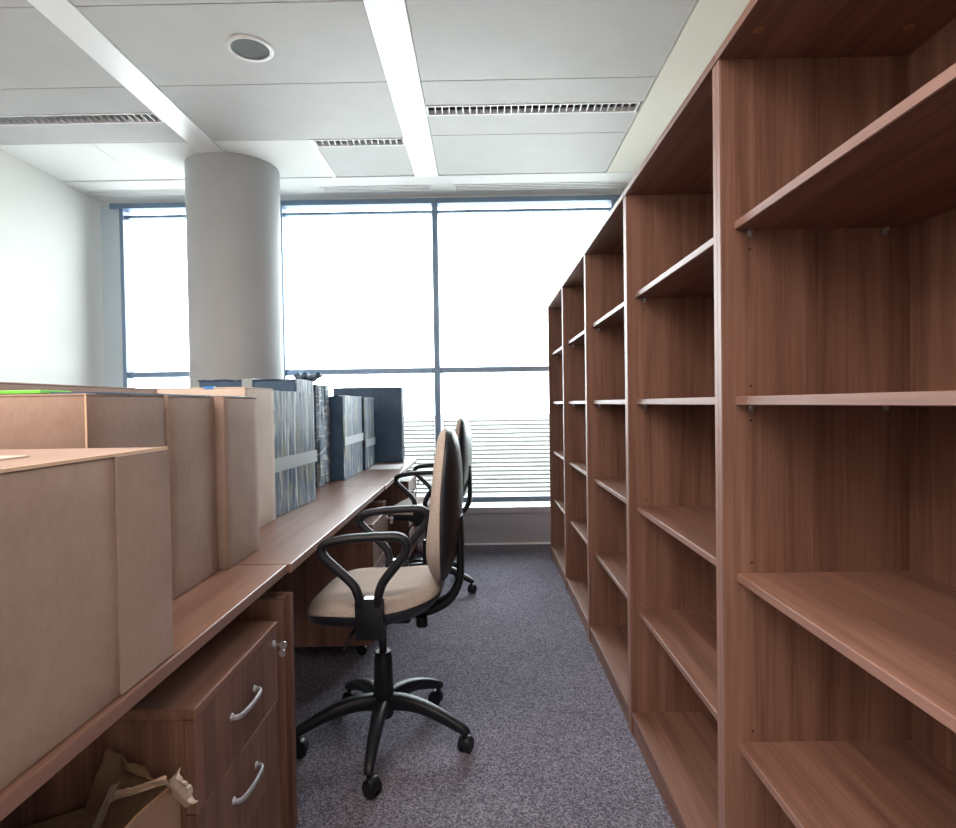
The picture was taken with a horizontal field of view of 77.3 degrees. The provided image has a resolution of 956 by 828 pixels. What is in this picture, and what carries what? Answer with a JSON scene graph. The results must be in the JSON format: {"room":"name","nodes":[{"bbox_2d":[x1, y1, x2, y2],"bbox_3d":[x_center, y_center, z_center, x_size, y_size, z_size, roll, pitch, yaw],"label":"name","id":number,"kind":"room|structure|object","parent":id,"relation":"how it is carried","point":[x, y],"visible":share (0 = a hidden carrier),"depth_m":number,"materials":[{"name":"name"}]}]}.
{"room":"back office","nodes":[
{"label":"back office","id":0,"kind":"room"},
{"bbox_2d":[0,149,104,386],"bbox_3d":[-3.252,-0.295,1.028,0.150,3.030,8.320,-1,1,0],"label":"wall","id":1,"kind":"structure","parent":0,"point":[52,314],"depth_m":4.39,"materials":[{"name":"white paint"}]},
{"bbox_2d":[86,190,184,195],"bbox_3d":[-2.681,-1.777,4.809,0.880,0.006,0.100,-1,1,0],"label":"air vent","id":2,"kind":"object","parent":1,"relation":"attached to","point":[134,192],"visible":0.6,"depth_m":4.80,"materials":[{"name":"white metal"}]},
{"bbox_2d":[63,172,635,201],"bbox_3d":[-0.902,-1.824,4.789,4.540,0.034,0.473,-1,1,0],"label":"trim","id":3,"kind":"structure","parent":1,"relation":"attached to","point":[442,185],"depth_m":4.70,"materials":[{"name":"white paint"}]},
{"bbox_2d":[101,193,621,205],"bbox_3d":[-0.900,-1.813,5.075,4.540,0.045,0.140,-1,1,0],"label":"trim","id":4,"kind":"structure","parent":1,"relation":"attached to","point":[102,203],"depth_m":5.00,"materials":[{"name":"white paint"}]},
{"bbox_2d":[320,185,431,191],"bbox_3d":[-0.812,-1.805,4.792,0.884,0.006,0.105,-1,1,0],"label":"air vent","id":5,"kind":"object","parent":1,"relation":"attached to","point":[406,187],"visible":1,"depth_m":4.79,"materials":[{"name":"white"}]},
{"bbox_2d":[453,182,628,190],"bbox_3d":[0.506,-1.825,4.790,1.405,0.006,0.120,-1,1,0],"label":"air vent","id":6,"kind":"object","parent":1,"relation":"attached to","point":[577,185],"visible":0.94,"depth_m":4.79,"materials":[{"name":"white metal"}]},
{"bbox_2d":[184,151,283,387],"bbox_3d":[-1.771,-0.326,4.408,0.644,2.930,0.644,-1,1,0],"label":"column","id":7,"kind":"structure","parent":0,"point":[232,200],"depth_m":4.12,"materials":[{"name":"paint"}]},
{"bbox_2d":[43,101,641,141],"bbox_3d":[-0.930,-1.832,1.000,4.540,0.125,8.050,-1,1,0],"label":"ceiling","id":8,"kind":"structure","parent":0,"point":[583,105],"depth_m":3.57,"materials":[{"name":"grey"}]},
{"bbox_2d":[0,0,33,6],"bbox_3d":[-2.551,-1.753,2.263,1.273,0.022,0.645,-1,1,0],"label":"ceiling panel","id":9,"kind":"object","parent":8,"relation":"attached to","point":[3,3],"visible":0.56,"depth_m":2.56,"materials":[{"name":"tile"}]},
{"bbox_2d":[0,7,123,88],"bbox_3d":[-2.546,-1.764,2.913,1.273,0.022,0.645,-1,1,0],"label":"ceiling panel","id":10,"kind":"object","parent":8,"relation":"attached to","point":[34,52],"visible":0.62,"depth_m":2.96,"materials":[{"name":"tile"}]},
{"bbox_2d":[0,143,143,180],"bbox_3d":[-2.856,-1.783,4.232,0.635,0.022,0.630,-1,1,0],"label":"ceiling panel","id":11,"kind":"object","parent":8,"relation":"attached to","point":[68,161],"visible":0.76,"depth_m":4.20,"materials":[{"name":"white paint"}]},
{"bbox_2d":[0,87,151,114],"bbox_3d":[-2.543,-1.773,3.380,1.273,0.022,0.280,-1,1,0],"label":"ceiling panel","id":12,"kind":"object","parent":8,"relation":"attached to","point":[74,100],"visible":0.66,"depth_m":3.38,"materials":[{"name":"tile"}]},
{"bbox_2d":[0,112,164,125],"bbox_3d":[-2.542,-1.811,3.582,1.270,0.099,0.116,-1,1,0],"label":"air vent","id":13,"kind":"object","parent":8,"relation":"attached to","point":[32,119],"visible":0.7,"depth_m":3.61,"materials":[{"name":"white metal"}]},
{"bbox_2d":[0,123,184,144],"bbox_3d":[-2.540,-1.780,3.777,1.273,0.022,0.265,-1,1,0],"label":"ceiling panel","id":14,"kind":"object","parent":8,"relation":"attached to","point":[120,132],"visible":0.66,"depth_m":3.78,"materials":[{"name":"tile"}]},
{"bbox_2d":[27,0,222,152],"bbox_3d":[-1.839,-1.738,0.770,0.167,0.036,7.575,-1,1,0],"label":"trim","id":15,"kind":"structure","parent":8,"relation":"attached to","point":[63,14],"depth_m":3.03,"materials":[{"name":"white metal"}]},
{"bbox_2d":[91,141,198,178],"bbox_3d":[-2.217,-1.792,4.228,0.633,0.022,0.630,-1,1,0],"label":"ceiling panel","id":16,"kind":"object","parent":8,"relation":"attached to","point":[149,160],"visible":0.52,"depth_m":4.13,"materials":[{"name":"white paint"}]},
{"bbox_2d":[69,0,342,5],"bbox_3d":[-1.121,-1.774,2.252,1.243,0.022,0.645,-1,1,0],"label":"ceiling panel","id":17,"kind":"object","parent":8,"relation":"attached to","point":[74,2],"visible":1,"depth_m":2.56,"materials":[{"name":"tile"}]},
{"bbox_2d":[76,0,385,85],"bbox_3d":[-1.116,-1.786,2.902,1.243,0.022,0.645,-1,1,0],"label":"ceiling panel","id":18,"kind":"object","parent":8,"relation":"attached to","point":[311,41],"visible":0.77,"depth_m":2.84,"materials":[{"name":"tile"}]},
{"bbox_2d":[226,34,273,61],"bbox_3d":[-1.105,-1.769,2.902,0.220,0.012,0.220,-1,1,0],"label":"recessed light","id":19,"kind":"object","parent":18,"relation":"attached to","point":[250,48],"visible":1,"depth_m":2.90,"materials":[{"name":"white"}]},
{"bbox_2d":[214,139,331,177],"bbox_3d":[-1.418,-1.804,4.229,0.620,0.022,0.635,-1,1,0],"label":"ceiling panel","id":20,"kind":"object","parent":8,"relation":"attached to","point":[292,158],"visible":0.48,"depth_m":4.13,"materials":[{"name":"white paint"}]},
{"bbox_2d":[157,81,402,140],"bbox_3d":[-1.112,-1.797,3.567,1.243,0.022,0.675,-1,1,0],"label":"ceiling panel","id":21,"kind":"object","parent":8,"relation":"attached to","point":[339,110],"visible":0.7,"depth_m":3.52,"materials":[{"name":"tile"}]},
{"bbox_2d":[308,139,335,176],"bbox_3d":[-1.093,-1.811,4.227,0.025,0.034,0.640,-1,1,0],"label":"trim","id":22,"kind":"structure","parent":8,"relation":"attached to","point":[315,147],"depth_m":4.18,"materials":[{"name":"white metal"}]},
{"bbox_2d":[313,138,404,146],"bbox_3d":[-0.785,-1.843,3.956,0.592,0.099,0.101,-1,1,0],"label":"ceiling vent","id":23,"kind":"object","parent":8,"relation":"attached to","point":[395,142],"visible":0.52,"depth_m":4.00,"materials":[{"name":"white metal"}]},
{"bbox_2d":[318,145,413,176],"bbox_3d":[-0.782,-1.815,4.277,0.593,0.022,0.530,-1,1,0],"label":"ceiling panel","id":24,"kind":"object","parent":8,"relation":"attached to","point":[347,160],"visible":0.8,"depth_m":4.25,"materials":[{"name":"tile"}]},
{"bbox_2d":[363,0,437,175],"bbox_3d":[-0.418,-1.760,0.760,0.179,0.036,7.575,-1,1,0],"label":"ceiling light","id":25,"kind":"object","parent":8,"relation":"attached to","point":[389,22],"depth_m":3.15,"materials":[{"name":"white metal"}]},
{"bbox_2d":[431,132,626,174],"bbox_3d":[0.332,-1.830,4.204,1.268,0.022,0.660,-1,1,0],"label":"ceiling panel","id":26,"kind":"object","parent":8,"relation":"attached to","point":[541,152],"visible":0.82,"depth_m":4.16,"materials":[{"name":"tile"}]},
{"bbox_2d":[428,109,637,134],"bbox_3d":[0.329,-1.822,3.735,1.268,0.022,0.268,-1,1,0],"label":"ceiling panel","id":27,"kind":"object","parent":8,"relation":"attached to","point":[568,122],"visible":0.84,"depth_m":3.73,"materials":[{"name":"tile"}]},
{"bbox_2d":[426,101,640,115],"bbox_3d":[0.320,-1.853,3.539,1.251,0.099,0.115,-1,1,0],"label":"air vent","id":28,"kind":"object","parent":8,"relation":"attached to","point":[621,108],"visible":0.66,"depth_m":3.58,"materials":[{"name":"white metal"}]},
{"bbox_2d":[421,76,655,104],"bbox_3d":[0.326,-1.815,3.349,1.268,0.022,0.260,-1,1,0],"label":"ceiling panel","id":29,"kind":"object","parent":8,"relation":"attached to","point":[604,89],"visible":0.82,"depth_m":3.34,"materials":[{"name":"tile"}]},
{"bbox_2d":[405,0,696,80],"bbox_3d":[0.323,-1.807,2.892,1.268,0.022,0.645,-1,1,0],"label":"ceiling panel","id":30,"kind":"object","parent":8,"relation":"attached to","point":[453,39],"visible":1,"depth_m":2.84,"materials":[{"name":"tile"}]},
{"bbox_2d":[606,0,749,172],"bbox_3d":[1.143,-1.784,0.748,0.392,0.034,7.575,-1,1,0],"label":"ceiling light","id":31,"kind":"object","parent":8,"relation":"attached to","point":[708,24],"depth_m":3.19,"materials":[{"name":"white paint"}]},
{"bbox_2d":[417,513,550,543],"bbox_3d":[-0.858,0.983,5.124,4.540,0.262,0.140,-1,1,0],"label":"wall","id":32,"kind":"structure","parent":0,"point":[496,527],"depth_m":5.05,"materials":[{"name":"grey paint"}]},
{"bbox_2d":[101,202,188,387],"bbox_3d":[-2.404,-0.449,5.093,1.492,2.652,0.135,-1,1,0],"label":"window","id":33,"kind":"structure","parent":32,"relation":"in","point":[115,217],"depth_m":5.04,"materials":[{"name":"grey"}]},
{"bbox_2d":[133,372,188,387],"bbox_3d":[-2.290,0.209,5.049,1.204,1.135,0.026,-1,1,0],"label":"window blind","id":34,"kind":"object","parent":33,"relation":"attached to","point":[135,374],"visible":0.11,"depth_m":5.03,"materials":[{"name":"grey metal"}]},
{"bbox_2d":[280,198,437,449],"bbox_3d":[-1.002,-0.471,5.072,1.314,2.650,0.115,-1,1,0],"label":"window","id":35,"kind":"structure","parent":32,"relation":"in","point":[285,205],"depth_m":5.02,"materials":[{"name":"grey metal"}]},
{"bbox_2d":[290,368,434,493],"bbox_3d":[-0.968,0.189,5.039,1.209,1.135,0.026,-1,1,0],"label":"window blind","id":36,"kind":"object","parent":35,"relation":"attached to","point":[392,370],"visible":0.34,"depth_m":5.02,"materials":[{"name":"grey plastic"}]},
{"bbox_2d":[417,542,550,545],"bbox_3d":[-0.857,1.109,5.049,4.540,0.012,0.015,-1,1,0],"label":"baseboard","id":37,"kind":"structure","parent":32,"relation":"attached to","point":[523,542],"depth_m":5.04,"materials":[{"name":"white"}]},
{"bbox_2d":[434,195,620,513],"bbox_3d":[0.522,-0.493,5.061,1.735,2.650,0.115,-1,1,0],"label":"window","id":38,"kind":"structure","parent":32,"relation":"in","point":[611,200],"depth_m":5.01,"materials":[{"name":"grey metal"}]},
{"bbox_2d":[443,366,549,501],"bbox_3d":[0.417,0.169,5.029,1.409,1.135,0.026,-1,1,0],"label":"window blind","id":39,"kind":"object","parent":38,"relation":"attached to","point":[523,368],"visible":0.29,"depth_m":5.03,"materials":[{"name":"grey plastic"}]},
{"bbox_2d":[294,544,674,827],"bbox_3d":[-0.884,1.245,1.053,4.840,0.120,8.350,-1,1,0],"label":"floor","id":40,"kind":"structure","parent":0,"point":[515,661],"depth_m":2.20,"materials":[{"name":"carpet"}]},
{"bbox_2d":[20,748,197,827],"bbox_3d":[-0.695,0.893,0.885,0.446,0.585,0.438,-1,1,0],"label":"paper bag","id":41,"kind":"object","parent":40,"relation":"on","point":[123,794],"visible":1,"depth_m":1.07,"materials":[{"name":"paper"}]},
{"bbox_2d":[0,621,286,827],"bbox_3d":[-0.779,0.863,1.339,0.591,0.632,0.450,-1,1,0],"label":"drawer pedestal","id":42,"kind":"object","parent":40,"relation":"on","point":[214,718],"visible":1,"depth_m":1.21,"materials":[{"name":"brown wood"}]},
{"bbox_2d":[0,565,289,827],"bbox_3d":[-0.932,0.814,0.878,0.801,0.750,1.593,-1,1,0],"label":"desk","id":43,"kind":"object","parent":40,"relation":"on","point":[233,594],"visible":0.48,"depth_m":1.29,"materials":[{"name":"brown wood"}]},
{"bbox_2d":[0,382,156,393],"bbox_3d":[-1.208,0.176,1.622,0.255,0.505,0.827,-1,1,0],"label":"cardboard box","id":44,"kind":"object","parent":43,"relation":"on","point":[4,386],"visible":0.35,"depth_m":1.60,"materials":[{"name":"brown cardboard"}]},
{"bbox_2d":[0,392,164,449],"bbox_3d":[-0.877,0.195,1.223,0.348,0.472,0.276,-1,1,0],"label":"cardboard box","id":45,"kind":"object","parent":43,"relation":"on","point":[54,420],"visible":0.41,"depth_m":1.08,"materials":[{"name":"brown cardboard"}]},
{"bbox_2d":[0,390,70,394],"bbox_3d":[-0.920,-0.040,1.133,0.244,0.006,0.085,-1,1,0],"label":"plastic sheet","id":46,"kind":"object","parent":45,"relation":"on","point":[6,392],"visible":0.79,"depth_m":1.09,"materials":[{"name":"green plastic"}]},
{"bbox_2d":[0,446,173,790],"bbox_3d":[-0.835,0.249,0.749,0.574,0.379,0.642,-1,1,0],"label":"cardboard box","id":47,"kind":"object","parent":43,"relation":"on","point":[86,598],"visible":1,"depth_m":0.82,"materials":[{"name":"beige cardboard"}]},
{"bbox_2d":[163,394,217,598],"bbox_3d":[-0.873,0.191,1.482,0.353,0.472,0.243,-1,1,0],"label":"cardboard box","id":48,"kind":"object","parent":43,"relation":"on","point":[188,419],"visible":0.32,"depth_m":1.46,"materials":[{"name":"brown cardboard"}]},
{"bbox_2d":[235,486,383,827],"bbox_3d":[-0.911,0.786,2.474,0.801,0.750,1.591,-1,1,0],"label":"desk","id":49,"kind":"object","parent":40,"relation":"on","point":[293,536],"visible":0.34,"depth_m":2.02,"materials":[{"name":"brown wood"}]},
{"bbox_2d":[149,386,275,527],"bbox_3d":[-1.026,0.161,2.189,0.478,0.512,0.285,-1,1,0],"label":"cardboard box","id":50,"kind":"object","parent":49,"relation":"on","point":[265,408],"visible":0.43,"depth_m":2.19,"materials":[{"name":"brown"}]},
{"bbox_2d":[211,396,259,569],"bbox_3d":[-0.857,0.187,1.729,0.362,0.471,0.243,-1,1,0],"label":"cardboard box","id":51,"kind":"object","parent":49,"relation":"on","point":[235,417],"visible":0.38,"depth_m":1.68,"materials":[{"name":"brown cardboard"}]},
{"bbox_2d":[198,378,313,392],"bbox_3d":[-1.109,0.114,3.044,0.480,0.578,0.315,-1,1,0],"label":"box","id":52,"kind":"object","parent":49,"relation":"on","point":[298,385],"visible":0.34,"depth_m":2.89,"materials":[{"name":"blue plastic"}]},
{"bbox_2d":[273,391,316,516],"bbox_3d":[-0.908,0.155,2.583,0.261,0.505,0.481,-1,1,5],"label":"binders","id":53,"kind":"object","parent":49,"relation":"on","point":[294,440],"visible":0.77,"depth_m":2.54,"materials":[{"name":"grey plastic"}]},
{"bbox_2d":[266,508,393,654],"bbox_3d":[-0.745,0.833,3.020,0.591,0.632,0.450,-1,1,0],"label":"drawer pedestal","id":54,"kind":"object","parent":40,"relation":"on","point":[311,576],"visible":0.25,"depth_m":2.80,"materials":[{"name":"brown wood"}]},
{"bbox_2d":[320,459,417,551],"bbox_3d":[-0.896,0.758,4.056,0.801,0.750,1.566,-1,1,0],"label":"desk","id":55,"kind":"object","parent":40,"relation":"on","point":[378,477],"visible":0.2,"depth_m":3.67,"materials":[{"name":"brown wood"}]},
{"bbox_2d":[294,372,329,486],"bbox_3d":[-0.964,0.081,3.351,0.221,0.629,0.257,-1,1,0],"label":"wrapped bundle","id":56,"kind":"object","parent":55,"relation":"on","point":[321,392],"visible":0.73,"depth_m":3.30,"materials":[{"name":"grey plastic"}]},
{"bbox_2d":[329,396,363,480],"bbox_3d":[-0.913,0.137,3.768,0.275,0.501,0.544,-1,1,0],"label":"box","id":57,"kind":"object","parent":55,"relation":"on","point":[346,435],"visible":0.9,"depth_m":3.53,"materials":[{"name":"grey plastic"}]},
{"bbox_2d":[361,397,374,469],"bbox_3d":[-0.892,0.131,4.222,0.270,0.496,0.349,-1,1,0],"label":"box","id":58,"kind":"object","parent":55,"relation":"on","point":[368,453],"visible":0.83,"depth_m":4.15,"materials":[{"name":"cardboard"}]},
{"bbox_2d":[332,387,404,461],"bbox_3d":[-0.847,0.081,4.666,0.535,0.579,0.127,-1,1,0],"label":"box","id":59,"kind":"object","parent":55,"relation":"on","point":[389,446],"visible":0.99,"depth_m":4.61,"materials":[{"name":"black cardboard"}]},
{"bbox_2d":[369,464,403,469],"bbox_3d":[-0.646,0.374,4.242,0.215,0.001,0.320,-1,1,-3],"label":"paper sheet","id":60,"kind":"object","parent":55,"relation":"on","point":[387,466],"visible":1,"depth_m":4.25,"materials":[{"name":"white paper"}]},
{"bbox_2d":[296,428,473,799],"bbox_3d":[-0.330,0.605,2.089,0.618,1.107,0.613,-1,1,3],"label":"swivel chair","id":61,"kind":"object","parent":40,"relation":"on","point":[368,600],"visible":0.97,"depth_m":1.98,"materials":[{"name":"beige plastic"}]},
{"bbox_2d":[372,476,418,558],"bbox_3d":[-0.759,0.806,4.575,0.591,0.632,0.450,-1,1,0],"label":"drawer pedestal","id":62,"kind":"object","parent":40,"relation":"on","point":[392,495],"visible":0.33,"depth_m":4.35,"materials":[{"name":"brown wood"}]},
{"bbox_2d":[388,417,476,592],"bbox_3d":[-0.320,0.575,3.823,0.618,1.107,0.613,-1,1,7],"label":"swivel chair","id":63,"kind":"object","parent":40,"relation":"on","point":[463,430],"visible":0.39,"depth_m":3.71,"materials":[{"name":"black"}]},
{"bbox_2d":[547,286,565,587],"bbox_3d":[0.754,0.137,4.212,0.418,1.936,0.829,-1,1,0],"label":"bookcase","id":64,"kind":"object","parent":40,"relation":"on","point":[555,332],"visible":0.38,"depth_m":4.61,"materials":[{"name":"brown wood"}]},
{"bbox_2d":[561,251,588,638],"bbox_3d":[0.748,0.152,3.382,0.418,1.936,0.829,-1,1,0],"label":"bookcase","id":65,"kind":"object","parent":40,"relation":"on","point":[573,286],"visible":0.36,"depth_m":3.77,"materials":[{"name":"brown wood"}]},
{"bbox_2d":[584,191,629,729],"bbox_3d":[0.742,0.166,2.552,0.418,1.936,0.829,-1,1,0],"label":"bookcase","id":66,"kind":"object","parent":40,"relation":"on","point":[604,255],"visible":0.35,"depth_m":2.94,"materials":[{"name":"brown wood"}]},
{"bbox_2d":[624,56,721,827],"bbox_3d":[0.736,0.181,1.722,0.418,1.936,0.829,-1,1,0],"label":"bookcase","id":67,"kind":"object","parent":40,"relation":"on","point":[670,202],"visible":0.35,"depth_m":2.11,"materials":[{"name":"brown wood"}]},
{"bbox_2d":[714,0,955,827],"bbox_3d":[0.731,0.196,0.892,0.418,1.936,0.829,-1,1,0],"label":"bookcase","id":68,"kind":"object","parent":40,"relation":"on","point":[836,119],"visible":1,"depth_m":1.27,"materials":[{"name":"brown wood"}]},
{"label":"outside","id":69,"kind":"structure","parent":0,"visible":0},
{"bbox_2d":[404,414,549,505],"bbox_3d":[0.912,2.182,120.053,180.000,0.200,200.000,-1,1,0],"label":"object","id":70,"kind":"structure","parent":69,"point":[510,416],"depth_m":52.57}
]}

